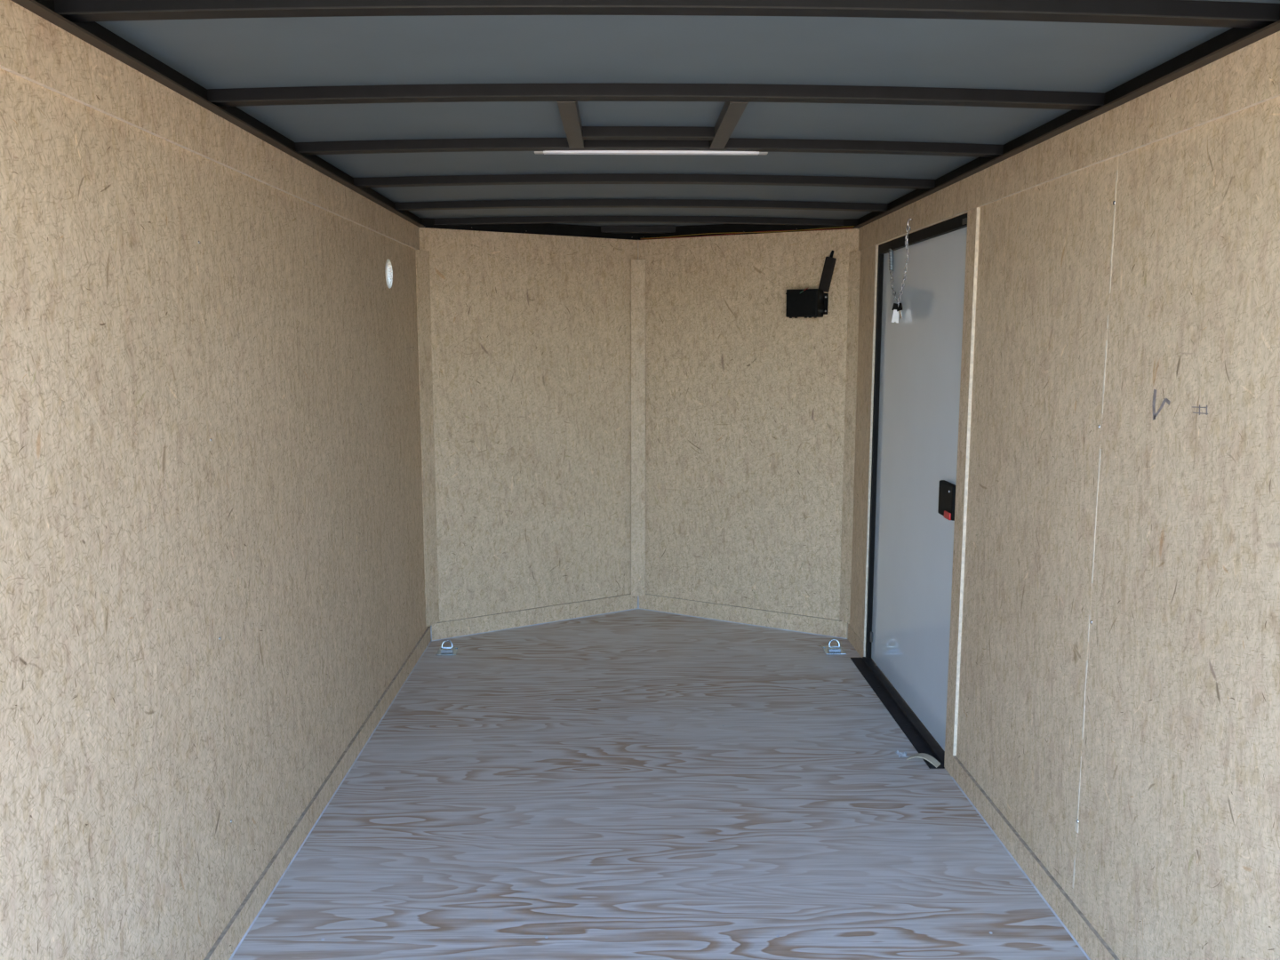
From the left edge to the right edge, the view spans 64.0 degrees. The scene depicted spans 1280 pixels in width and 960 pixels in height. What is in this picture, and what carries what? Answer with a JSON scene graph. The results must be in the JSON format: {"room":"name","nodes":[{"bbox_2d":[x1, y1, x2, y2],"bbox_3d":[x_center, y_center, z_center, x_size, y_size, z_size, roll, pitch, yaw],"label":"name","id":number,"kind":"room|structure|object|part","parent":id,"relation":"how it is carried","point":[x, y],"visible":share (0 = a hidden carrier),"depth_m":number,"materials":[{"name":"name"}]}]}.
{"room":"cargo space","nodes":[
{"label":"cargo space","id":0,"kind":"room"},
{"bbox_2d":[0,68,428,959],"bbox_3d":[-0.878,0.075,2.301,0.033,1.810,3.970,0,8,-1],"label":"wall","id":1,"kind":"structure","parent":0,"point":[212,566],"depth_m":1.90,"materials":[{"name":"wood"}]},
{"bbox_2d":[0,0,419,249],"bbox_3d":[-0.859,-0.705,2.179,0.010,0.092,3.940,0,8,-1],"label":"trim","id":2,"kind":"structure","parent":1,"relation":"attached to","point":[34,49],"depth_m":1.80,"materials":[{"name":"beige wood"}]},
{"bbox_2d":[11,0,425,227],"bbox_3d":[-0.868,-0.794,2.177,0.074,0.085,3.960,0,8,-1],"label":"trim","id":3,"kind":"structure","parent":1,"relation":"attached to","point":[92,33],"depth_m":1.89,"materials":[{"name":"black metal"}]},
{"bbox_2d":[203,626,431,959],"bbox_3d":[-0.859,0.922,2.402,0.010,0.066,3.940,0,8,-1],"label":"baseboard","id":4,"kind":"structure","parent":1,"relation":"attached to","point":[226,944],"depth_m":2.63,"materials":[{"name":"beige wood"}]},
{"bbox_2d":[385,258,392,287],"bbox_3d":[-0.891,-0.729,3.623,0.016,0.102,0.102,0,8,-1],"label":"air vent","id":5,"kind":"object","parent":1,"relation":"in","point":[388,267],"visible":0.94,"depth_m":3.62,"materials":[{"name":"white plastic"}]},
{"bbox_2d":[418,227,637,626],"bbox_3d":[-0.466,-0.194,4.525,1.079,1.741,0.032,-5,9,-31],"label":"wall","id":6,"kind":"structure","parent":0,"point":[531,333],"depth_m":4.49,"materials":[{"name":"beige wood"}]},
{"bbox_2d":[415,249,439,626],"bbox_3d":[-0.881,-0.157,4.236,0.010,1.550,0.082,4,9,27],"label":"trim","id":7,"kind":"structure","parent":6,"relation":"attached to","point":[422,257],"depth_m":4.23,"materials":[{"name":"beige wood"}]},
{"bbox_2d":[430,625,431,641],"bbox_3d":[-0.887,0.652,4.349,0.005,0.068,0.005,0,8,-1],"label":"trim","id":8,"kind":"structure","parent":6,"relation":"attached to","point":[430,626],"depth_m":4.35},
{"bbox_2d":[419,217,638,239],"bbox_3d":[-0.446,-1.101,4.415,1.109,0.085,0.039,-5,9,-31],"label":"trim","id":9,"kind":"structure","parent":6,"relation":"attached to","point":[538,228],"depth_m":4.42,"materials":[{"name":"metal"}]},
{"bbox_2d":[431,593,637,641],"bbox_3d":[-0.452,0.613,4.622,1.020,0.076,0.012,-5,9,-31],"label":"baseboard","id":10,"kind":"structure","parent":6,"relation":"attached to","point":[492,622],"depth_m":4.59,"materials":[{"name":"beige wood"}]},
{"bbox_2d":[231,608,1087,959],"bbox_3d":[0.030,0.929,2.700,1.860,0.031,4.497,0,8,-1],"label":"floor","id":11,"kind":"structure","parent":0,"point":[637,784],"depth_m":2.71,"materials":[{"name":"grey wood"}]},
{"bbox_2d":[435,640,459,655],"bbox_3d":[-0.791,0.680,4.216,0.082,0.052,0.110,0,8,-1],"label":"ring","id":12,"kind":"object","parent":11,"relation":"on","point":[443,651],"visible":1,"depth_m":4.20,"materials":[{"name":"metal"}]},
{"bbox_3d":[-0.791,0.704,4.219,0.082,0.003,0.110,0,8,-1],"label":"plate","id":13,"kind":"part","parent":12,"relation":"part of","materials":[{"name":"metal"}]},
{"bbox_2d":[821,639,846,654],"bbox_3d":[0.799,0.678,4.228,0.082,0.052,0.110,0,8,-1],"label":"ring","id":14,"kind":"object","parent":11,"relation":"on","point":[828,650],"visible":1,"depth_m":4.21,"materials":[{"name":"metal"}]},
{"bbox_3d":[0.799,0.702,4.231,0.082,0.003,0.110,0,8,-1],"label":"plate","id":15,"kind":"part","parent":14,"relation":"part of","materials":[{"name":"metal"}]},
{"bbox_2d":[895,750,909,757],"bbox_3d":[0.809,0.846,3.164,0.033,0.009,0.044,0,8,-1],"label":"scrap","id":16,"kind":"object","parent":11,"relation":"on","point":[900,754],"visible":1,"depth_m":3.16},
{"bbox_2d":[906,752,940,767],"bbox_3d":[0.855,0.840,3.087,0.093,0.022,0.032,6,10,37],"label":"strap","id":17,"kind":"object","parent":11,"relation":"on","point":[928,757],"visible":1,"depth_m":3.08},
{"bbox_2d":[95,0,1279,226],"bbox_3d":[0.030,-0.846,2.467,1.900,0.037,4.517,0,8,-1],"label":"ceiling","id":18,"kind":"structure","parent":0,"point":[292,52],"depth_m":1.95,"materials":[{"name":"grey metal"}]},
{"bbox_2d":[600,225,675,232],"bbox_3d":[-0.008,-1.114,4.557,0.330,0.027,0.050,0,8,-1],"label":"bow","id":19,"kind":"object","parent":18,"relation":"attached to","point":[604,228],"visible":1,"depth_m":4.53,"materials":[{"name":"metal"}]},
{"bbox_2d":[433,216,844,225],"bbox_3d":[-0.001,-1.063,4.207,1.776,0.039,0.046,0,8,-1],"label":"bow","id":20,"kind":"object","parent":18,"relation":"attached to","point":[531,220],"visible":0.98,"depth_m":4.19,"materials":[{"name":"metal"}]},
{"bbox_2d":[394,199,887,212],"bbox_3d":[0.008,-0.995,3.713,1.776,0.039,0.049,0,8,-1],"label":"bow","id":21,"kind":"object","parent":18,"relation":"attached to","point":[541,203],"visible":0.97,"depth_m":3.69,"materials":[{"name":"metal"}]},
{"bbox_2d":[353,173,935,189],"bbox_3d":[0.018,-0.918,3.151,1.776,0.039,0.049,0,8,-1],"label":"bow","id":22,"kind":"object","parent":18,"relation":"attached to","point":[596,178],"visible":0.99,"depth_m":3.13,"materials":[{"name":"metal"}]},
{"bbox_2d":[295,137,1003,157],"bbox_3d":[0.028,-0.843,2.604,1.776,0.039,0.076,0,8,-1],"label":"bow","id":23,"kind":"object","parent":18,"relation":"attached to","point":[495,144],"depth_m":2.57,"materials":[{"name":"metal"}]},
{"bbox_3d":[0.028,-0.841,2.627,0.598,0.008,0.032,0,8,-1],"label":"light strip","id":24,"kind":"part","parent":23,"relation":"part of","materials":[{"name":"white plastic"}]},
{"bbox_2d":[557,101,748,148],"bbox_3d":[0.021,-0.811,2.319,0.387,0.026,0.499,0,8,-1],"label":"frame","id":25,"kind":"object","parent":18,"relation":"in","point":[718,136],"visible":0.97,"depth_m":2.43,"materials":[{"name":"metal"}]},
{"bbox_3d":[-0.154,-0.810,2.316,0.037,0.026,0.499,0,8,-1],"label":"rail","id":26,"kind":"part","parent":25,"relation":"part of","materials":[{"name":"metal"}]},
{"bbox_3d":[0.019,-0.830,2.452,0.314,0.024,0.042,0,8,-1],"label":"cross rail","id":27,"kind":"part","parent":25,"relation":"part of","materials":[{"name":"metal"}]},
{"bbox_3d":[0.197,-0.811,2.322,0.036,0.026,0.499,0,8,-1],"label":"rail","id":28,"kind":"part","parent":25,"relation":"part of","materials":[{"name":"metal"}]},
{"bbox_2d":[207,83,1104,110],"bbox_3d":[0.038,-0.767,2.049,1.776,0.039,0.048,0,8,-1],"label":"bow","id":29,"kind":"object","parent":18,"relation":"attached to","point":[468,92],"visible":0.98,"depth_m":2.03,"materials":[{"name":"metal"}]},
{"bbox_2d":[53,0,1279,28],"bbox_3d":[0.048,-0.692,1.502,1.776,0.039,0.041,0,8,-1],"label":"bow","id":30,"kind":"object","parent":18,"relation":"attached to","point":[1172,12],"visible":0.96,"depth_m":1.49,"materials":[{"name":"metal"}]},
{"bbox_2d":[638,228,859,639],"bbox_3d":[0.457,-0.197,4.541,1.079,1.741,0.032,4,9,29],"label":"wall","id":31,"kind":"structure","parent":0,"point":[745,399],"depth_m":4.51,"materials":[{"name":"beige wood"}]},
{"bbox_2d":[631,259,645,596],"bbox_3d":[-0.009,-0.225,4.751,0.066,1.563,0.010,0,8,-1],"label":"trim","id":32,"kind":"structure","parent":31,"relation":"attached to","point":[637,266],"depth_m":4.74,"materials":[{"name":"beige wood"}]},
{"bbox_2d":[639,593,847,639],"bbox_3d":[0.442,0.611,4.637,1.020,0.076,0.012,4,9,29],"label":"baseboard","id":33,"kind":"structure","parent":31,"relation":"attached to","point":[796,622],"depth_m":4.61,"materials":[{"name":"beige wood"}]},
{"bbox_2d":[643,227,851,239],"bbox_3d":[0.440,-1.062,4.413,1.000,0.009,0.002,4,9,29],"label":"wire","id":34,"kind":"object","parent":31,"relation":"attached to","point":[846,228],"visible":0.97,"depth_m":4.42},
{"bbox_2d":[638,218,858,239],"bbox_3d":[0.435,-1.103,4.431,1.109,0.085,0.039,4,9,29],"label":"trim","id":35,"kind":"structure","parent":31,"relation":"attached to","point":[694,230],"depth_m":4.44,"materials":[{"name":"metal"}]},
{"bbox_2d":[651,226,845,238],"bbox_3d":[0.438,-1.064,4.409,1.000,0.010,0.002,4,9,29],"label":"wire","id":36,"kind":"object","parent":31,"relation":"attached to","point":[836,227],"visible":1,"depth_m":4.38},
{"bbox_2d":[785,287,828,318],"bbox_3d":[0.689,-0.737,4.266,0.166,0.124,0.090,4,9,29],"label":"box","id":37,"kind":"object","parent":31,"relation":"attached to","point":[805,303],"visible":1,"depth_m":4.24,"materials":[{"name":"black plastic"}]},
{"bbox_2d":[818,250,836,292],"bbox_3d":[0.775,-0.863,4.239,0.070,0.171,0.023,4,9,29],"label":"bar","id":38,"kind":"object","parent":37,"relation":"attached to","point":[829,263],"visible":0.88,"depth_m":4.23,"materials":[{"name":"black plastic"}]},
{"bbox_2d":[839,250,860,623],"bbox_3d":[0.881,-0.162,4.267,0.010,1.550,0.082,-4,9,-29],"label":"trim","id":39,"kind":"structure","parent":31,"relation":"attached to","point":[854,257],"depth_m":4.27,"materials":[{"name":"beige wood"}]},
{"bbox_2d":[865,96,1279,959],"bbox_3d":[0.948,0.076,2.334,0.033,1.820,3.970,0,8,-1],"label":"wall","id":40,"kind":"structure","parent":0,"point":[1119,698],"depth_m":1.94,"materials":[{"name":"wood"}]},
{"bbox_2d":[848,624,865,657],"bbox_3d":[0.897,0.669,4.244,0.010,0.066,0.285,0,8,-1],"label":"baseboard","id":41,"kind":"structure","parent":40,"relation":"attached to","point":[853,638],"depth_m":4.22,"materials":[{"name":"beige wood"}]},
{"bbox_2d":[848,245,878,643],"bbox_3d":[0.897,-0.138,4.133,0.010,1.561,0.283,0,8,-1],"label":"trim","id":42,"kind":"structure","parent":40,"relation":"attached to","point":[868,256],"depth_m":4.09,"materials":[{"name":"beige wood"}]},
{"bbox_2d":[850,212,967,768],"bbox_3d":[0.906,-0.015,3.485,0.097,1.627,1.070,0,8,-1],"label":"door","id":43,"kind":"structure","parent":40,"relation":"in","point":[917,358],"depth_m":3.43,"materials":[{"name":"metal"}]},
{"bbox_3d":[0.896,0.785,3.594,0.077,0.013,1.070,0,8,-1],"label":"sill","id":44,"kind":"part","parent":43,"relation":"part of","materials":[{"name":"black metal"}]},
{"bbox_2d":[888,218,912,305],"bbox_3d":[0.908,-0.749,3.563,0.028,0.279,0.341,0,8,2],"label":"chain","id":45,"kind":"object","parent":43,"relation":"hanging from","point":[891,255],"visible":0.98,"depth_m":3.57,"materials":[{"name":"metal"}]},
{"bbox_2d":[891,300,902,323],"bbox_3d":[0.909,-0.595,3.620,0.040,0.081,0.023,4,9,27],"label":"key","id":46,"kind":"object","parent":45,"relation":"hanging from","point":[896,308],"visible":1,"depth_m":3.62,"materials":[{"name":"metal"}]},
{"bbox_3d":[0.931,-0.021,3.482,0.036,1.613,1.040,0,8,-1],"label":"frame","id":47,"kind":"part","parent":43,"relation":"part of","materials":[{"name":"metal"}]},
{"bbox_2d":[944,207,980,755],"bbox_3d":[0.919,0.028,2.925,0.010,1.561,0.075,0,8,-1],"label":"trim","id":48,"kind":"structure","parent":40,"relation":"attached to","point":[973,214],"depth_m":2.91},
{"bbox_2d":[944,745,1119,959],"bbox_3d":[0.942,1.007,1.778,0.010,0.066,2.615,0,8,-1],"label":"baseboard","id":49,"kind":"structure","parent":40,"relation":"attached to","point":[1088,938],"depth_m":2.41,"materials":[{"name":"beige wood"}]},
{"bbox_2d":[853,7,1279,228],"bbox_3d":[0.938,-0.799,2.209,0.074,0.085,3.960,0,8,-1],"label":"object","id":50,"kind":"structure","parent":40,"relation":"attached to","point":[1234,39],"depth_m":1.98,"materials":[{"name":"black metal"}]},
{"bbox_2d":[858,30,1279,250],"bbox_3d":[0.930,-0.710,2.211,0.010,0.092,3.940,0,8,-1],"label":"trim","id":51,"kind":"structure","parent":40,"relation":"attached to","point":[1248,76],"depth_m":2.00,"materials":[{"name":"beige wood"}]}
]}

